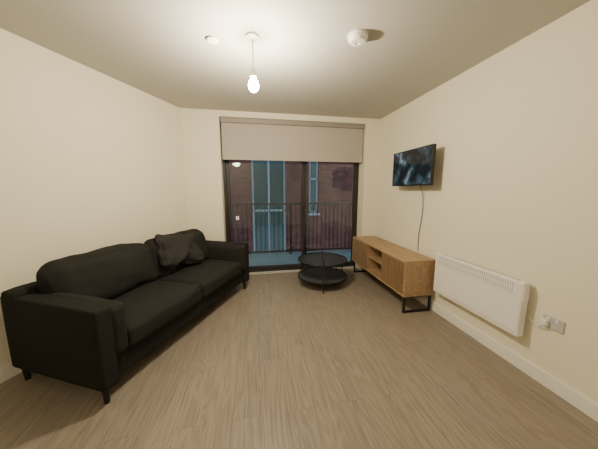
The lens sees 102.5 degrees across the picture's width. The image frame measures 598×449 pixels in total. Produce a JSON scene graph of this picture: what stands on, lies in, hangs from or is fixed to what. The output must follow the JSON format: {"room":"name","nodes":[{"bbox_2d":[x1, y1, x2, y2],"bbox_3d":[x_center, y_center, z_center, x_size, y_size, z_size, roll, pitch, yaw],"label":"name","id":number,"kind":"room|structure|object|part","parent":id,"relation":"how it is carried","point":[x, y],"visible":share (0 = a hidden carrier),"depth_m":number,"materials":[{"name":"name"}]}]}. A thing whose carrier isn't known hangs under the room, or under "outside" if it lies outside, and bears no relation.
{"room":"living room","nodes":[
{"label":"living room","id":0,"kind":"room"},
{"bbox_2d":[0,28,187,367],"bbox_3d":[-2.467,0.034,0.678,0.120,2.500,5.908,2,8,15],"label":"wall","id":1,"kind":"structure","parent":0,"point":[90,159],"depth_m":2.12,"materials":[{"name":"paint"}]},
{"bbox_2d":[0,363,21,382],"bbox_3d":[-2.401,1.222,0.831,0.016,0.105,5.908,2,8,15],"label":"baseboard","id":2,"kind":"structure","parent":1,"relation":"attached to","point":[8,371],"depth_m":1.77,"materials":[{"name":"paint"}]},
{"bbox_2d":[180,108,379,269],"bbox_3d":[-0.249,-0.429,3.897,3.090,2.500,0.320,-1,8,-10],"label":"wall","id":3,"kind":"structure","parent":0,"point":[200,128],"depth_m":3.54,"materials":[{"name":"paint"}]},
{"bbox_2d":[221,134,358,271],"bbox_3d":[-0.080,-0.404,4.006,2.240,2.420,0.095,-1,8,-10],"label":"window","id":4,"kind":"structure","parent":3,"relation":"in","point":[224,161],"depth_m":4.08,"materials":[{"name":"black metal"}]},
{"bbox_3d":[-0.508,-0.385,3.959,1.300,2.325,0.030,-1,8,-10],"label":"fixed sash","id":5,"kind":"part","parent":4,"relation":"part of","materials":[{"name":"clear glass"}]},
{"bbox_2d":[220,117,364,162],"bbox_3d":[-0.049,-1.283,3.708,2.220,0.595,0.080,-1,8,-10],"label":"roller blind","id":6,"kind":"object","parent":4,"relation":"attached to","point":[242,138],"visible":1,"depth_m":3.68,"materials":[{"name":"fabric"}]},
{"bbox_3d":[0.514,-0.406,4.109,0.955,2.325,0.030,-1,8,-10],"label":"sliding sash","id":7,"kind":"part","parent":4,"relation":"part of","materials":[{"name":"clear glass"}]},
{"bbox_2d":[0,0,590,118],"bbox_3d":[-1.044,-1.310,0.822,5.938,0.120,5.780,-1,8,-10],"label":"ceiling","id":8,"kind":"structure","parent":0,"point":[305,63],"depth_m":1.87,"materials":[{"name":"paint"}]},
{"bbox_2d":[206,36,217,43],"bbox_3d":[-0.648,-1.381,1.798,0.084,0.018,0.084,-1,8,-10],"label":"detector","id":9,"kind":"object","parent":8,"relation":"attached to","point":[211,39],"depth_m":1.79,"materials":[{"name":"white plastic"}]},
{"bbox_2d":[245,31,258,77],"bbox_3d":[-0.342,-1.192,1.789,0.100,0.390,0.100,-1,8,-10],"label":"pendant lamp","id":10,"kind":"object","parent":8,"relation":"hanging from","point":[251,36],"visible":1,"depth_m":1.76,"materials":[{"name":"white plastic"}]},
{"bbox_2d":[347,29,367,46],"bbox_3d":[0.431,-1.359,1.763,0.148,0.051,0.148,-1,8,-10],"label":"smoke detector","id":11,"kind":"object","parent":8,"relation":"attached to","point":[358,37],"visible":1,"depth_m":1.72,"materials":[{"name":"white plastic"}]},
{"bbox_2d":[0,268,597,448],"bbox_3d":[-1.044,1.273,1.193,5.938,0.100,5.780,-1,8,-10],"label":"floor","id":12,"kind":"structure","parent":0,"point":[278,361],"depth_m":1.64,"materials":[{"name":"brown laminate"}]},
{"bbox_2d":[0,229,248,404],"bbox_3d":[-1.371,0.581,2.509,0.906,0.895,2.000,2,8,15],"label":"sofa","id":13,"kind":"object","parent":12,"relation":"on","point":[85,318],"visible":1,"depth_m":1.77,"materials":[{"name":"fabric"}]},
{"bbox_3d":[-2.001,1.073,1.763,0.052,0.135,0.052,2,8,15],"label":"leg","id":14,"kind":"part","parent":13,"relation":"part of","materials":[{"name":"black wood"}]},
{"bbox_3d":[-1.624,0.767,1.621,0.887,0.542,0.119,2,8,15],"label":"arm","id":15,"kind":"part","parent":13,"relation":"part of","materials":[{"name":"fabric"}]},
{"bbox_2d":[35,242,156,299],"bbox_3d":[-1.691,0.451,2.126,0.367,0.512,0.886,-12,5,16],"label":"cushion","id":16,"kind":"object","parent":13,"relation":"on","point":[116,272],"depth_m":1.98,"materials":[{"name":"fabric"}]},
{"bbox_3d":[-1.258,1.101,1.565,0.052,0.135,0.052,2,8,15],"label":"leg","id":17,"kind":"part","parent":13,"relation":"part of","materials":[{"name":"black wood"}]},
{"bbox_2d":[113,280,201,347],"bbox_3d":[-1.383,0.724,2.112,0.698,0.216,0.805,2,8,15],"label":"seat cushion","id":18,"kind":"object","parent":13,"relation":"on","point":[152,306],"depth_m":2.02,"materials":[{"name":"fabric"}]},
{"bbox_2d":[153,233,199,270],"bbox_3d":[-1.369,0.300,2.785,0.202,0.402,0.616,-18,-6,17],"label":"cushion","id":19,"kind":"object","parent":13,"relation":"on","point":[173,251],"depth_m":2.69,"materials":[{"name":"fabric"}]},
{"bbox_2d":[144,229,208,278],"bbox_3d":[-1.461,0.340,2.951,0.359,0.511,0.882,-12,5,16],"label":"cushion","id":20,"kind":"object","parent":13,"relation":"on","point":[180,262],"depth_m":2.69,"materials":[{"name":"fabric"}]},
{"bbox_2d":[154,259,241,297],"bbox_3d":[-1.175,0.610,2.881,0.699,0.220,0.808,2,8,15],"label":"seat cushion","id":21,"kind":"object","parent":13,"relation":"on","point":[212,275],"depth_m":2.71,"materials":[{"name":"fabric"}]},
{"bbox_3d":[-1.136,0.509,3.418,0.887,0.542,0.119,2,8,15],"label":"arm","id":22,"kind":"part","parent":13,"relation":"part of","materials":[{"name":"fabric"}]},
{"bbox_2d":[249,266,356,274],"bbox_3d":[-0.069,0.795,4.121,2.240,0.014,0.070,-1,8,-10],"label":"threshold","id":23,"kind":"object","parent":12,"relation":"on","point":[349,267],"visible":0.64,"depth_m":4.06,"materials":[{"name":"grey plastic"}]},
{"bbox_2d":[298,250,346,293],"bbox_3d":[0.344,0.629,3.550,0.720,0.505,0.724,-1,8,-10],"label":"coffee table","id":24,"kind":"object","parent":12,"relation":"on","point":[321,272],"visible":1,"depth_m":3.51,"materials":[{"name":"black metal"}]},
{"bbox_2d":[299,267,345,282],"bbox_3d":[0.344,0.755,3.570,0.704,0.010,0.704,-1,8,-10],"label":"shelf","id":25,"kind":"object","parent":24,"relation":"attached to","point":[311,274],"depth_m":3.55,"materials":[{"name":"black metal"}]},
{"bbox_3d":[0.326,0.700,3.193,0.016,0.465,0.015,-1,8,-10],"label":"leg","id":26,"kind":"part","parent":24,"relation":"part of","materials":[{"name":"black metal"}]},
{"bbox_2d":[352,236,435,312],"bbox_3d":[1.214,0.600,3.384,0.375,0.610,1.450,-1,8,-10],"label":"tv stand","id":27,"kind":"object","parent":12,"relation":"on","point":[409,273],"visible":0.98,"depth_m":2.85,"materials":[{"name":"brown wood"}]},
{"bbox_3d":[0.959,0.441,3.782,0.018,0.360,0.490,-1,8,-10],"label":"slatted door","id":28,"kind":"part","parent":27,"relation":"part of","materials":[{"name":"brown wood"}]},
{"bbox_3d":[1.097,0.706,4.082,0.345,0.200,0.022,-1,8,-10],"label":"leg frame","id":29,"kind":"part","parent":27,"relation":"part of","materials":[{"name":"black metal"}]},
{"bbox_3d":[1.122,0.569,2.895,0.018,0.360,0.490,-1,8,-10],"label":"slatted door","id":30,"kind":"part","parent":27,"relation":"part of","materials":[{"name":"brown wood"}]},
{"bbox_3d":[1.343,0.899,2.738,0.345,0.200,0.022,-1,8,-10],"label":"leg frame","id":31,"kind":"part","parent":27,"relation":"part of","materials":[{"name":"black metal"}]},
{"bbox_2d":[249,249,350,265],"bbox_3d":[-0.194,0.827,4.874,3.300,0.235,1.172,-1,8,-10],"label":"balcony","id":32,"kind":"object","parent":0,"point":[262,259],"depth_m":5.01,"materials":[{"name":"paint"}]},
{"bbox_2d":[375,0,597,403],"bbox_3d":[1.807,-0.096,1.581,0.120,2.500,5.660,-1,8,-10],"label":"wall","id":33,"kind":"structure","parent":0,"point":[514,190],"depth_m":1.81,"materials":[{"name":"paint"}]},
{"bbox_2d":[392,144,436,240],"bbox_3d":[1.412,-0.286,2.959,0.158,1.236,0.740,-1,8,-10],"label":"tv","id":34,"kind":"object","parent":33,"relation":"attached to","point":[413,167],"visible":1,"depth_m":2.80,"materials":[{"name":"plastic"}]},
{"bbox_2d":[433,253,529,336],"bbox_3d":[1.602,0.577,2.204,0.097,0.431,0.881,-1,8,-10],"label":"heater","id":35,"kind":"object","parent":33,"relation":"attached to","point":[501,299],"visible":1,"depth_m":2.04,"materials":[{"name":"white plastic"}]},
{"bbox_2d":[443,254,519,280],"bbox_3d":[1.588,0.365,2.174,0.035,0.003,0.775,-1,8,-10],"label":"vent grille","id":36,"kind":"object","parent":35,"relation":"attached to","point":[509,278],"depth_m":2.08,"materials":[{"name":"white metal"}]},
{"bbox_3d":[1.664,0.510,1.757,0.050,0.110,0.008,-1,8,-10],"label":"control panel","id":37,"kind":"part","parent":35,"relation":"part of","materials":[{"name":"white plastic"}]},
{"bbox_2d":[415,297,597,421],"bbox_3d":[1.770,1.115,1.575,0.016,0.105,5.324,-1,8,-10],"label":"baseboard","id":38,"kind":"structure","parent":33,"relation":"attached to","point":[578,400],"depth_m":1.83,"materials":[{"name":"paint"}]},
{"bbox_2d":[526,314,565,333],"bbox_3d":[1.720,0.681,1.727,0.040,0.105,0.284,-1,8,-10],"label":"wall socket","id":39,"kind":"object","parent":33,"relation":"attached to","point":[557,325],"visible":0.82,"depth_m":1.65,"materials":[{"name":"grey plastic"}]},
{"bbox_3d":[1.749,0.682,1.651,0.010,0.086,0.124,-1,8,-10],"label":"plate","id":40,"kind":"part","parent":39,"relation":"part of","materials":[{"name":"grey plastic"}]},
{"label":"outside","id":41,"kind":"structure","parent":0,"visible":0},
{"bbox_3d":[-0.177,5.479,7.429,26.000,0.200,3.800,-1,8,-10],"label":"ground","id":42,"kind":"structure","parent":41,"visible":0},
{"bbox_2d":[229,160,353,253],"bbox_3d":[0.012,-1.800,8.163,17.000,14.000,0.400,-1,8,-10],"label":"facade","id":43,"kind":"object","parent":42,"relation":"on","point":[335,179],"visible":0.05,"depth_m":8.15,"materials":[{"name":"red brick"}]},
{"bbox_2d":[253,160,315,253],"bbox_3d":[-0.565,-1.972,7.955,9.000,6.800,0.010,-1,8,-10],"label":"glazing","id":44,"kind":"object","parent":43,"relation":"attached to","point":[260,174],"visible":0.07,"depth_m":8.07,"materials":[{"name":"teal glass"}]},
{"bbox_2d":[251,160,319,253],"bbox_3d":[-0.552,-1.922,7.888,9.100,6.880,0.220,-1,8,-10],"label":"window frames","id":45,"kind":"structure","parent":43,"relation":"attached to","point":[316,178],"depth_m":8.08,"materials":[{"name":"grey metal"}]},
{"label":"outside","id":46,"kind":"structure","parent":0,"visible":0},
{"bbox_2d":[231,203,351,253],"bbox_3d":[-0.184,0.167,4.724,3.300,1.115,1.060,-1,8,-10],"label":"railing","id":47,"kind":"object","parent":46,"point":[255,204],"visible":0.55,"depth_m":5.24,"materials":[{"name":"black metal"}]}
]}

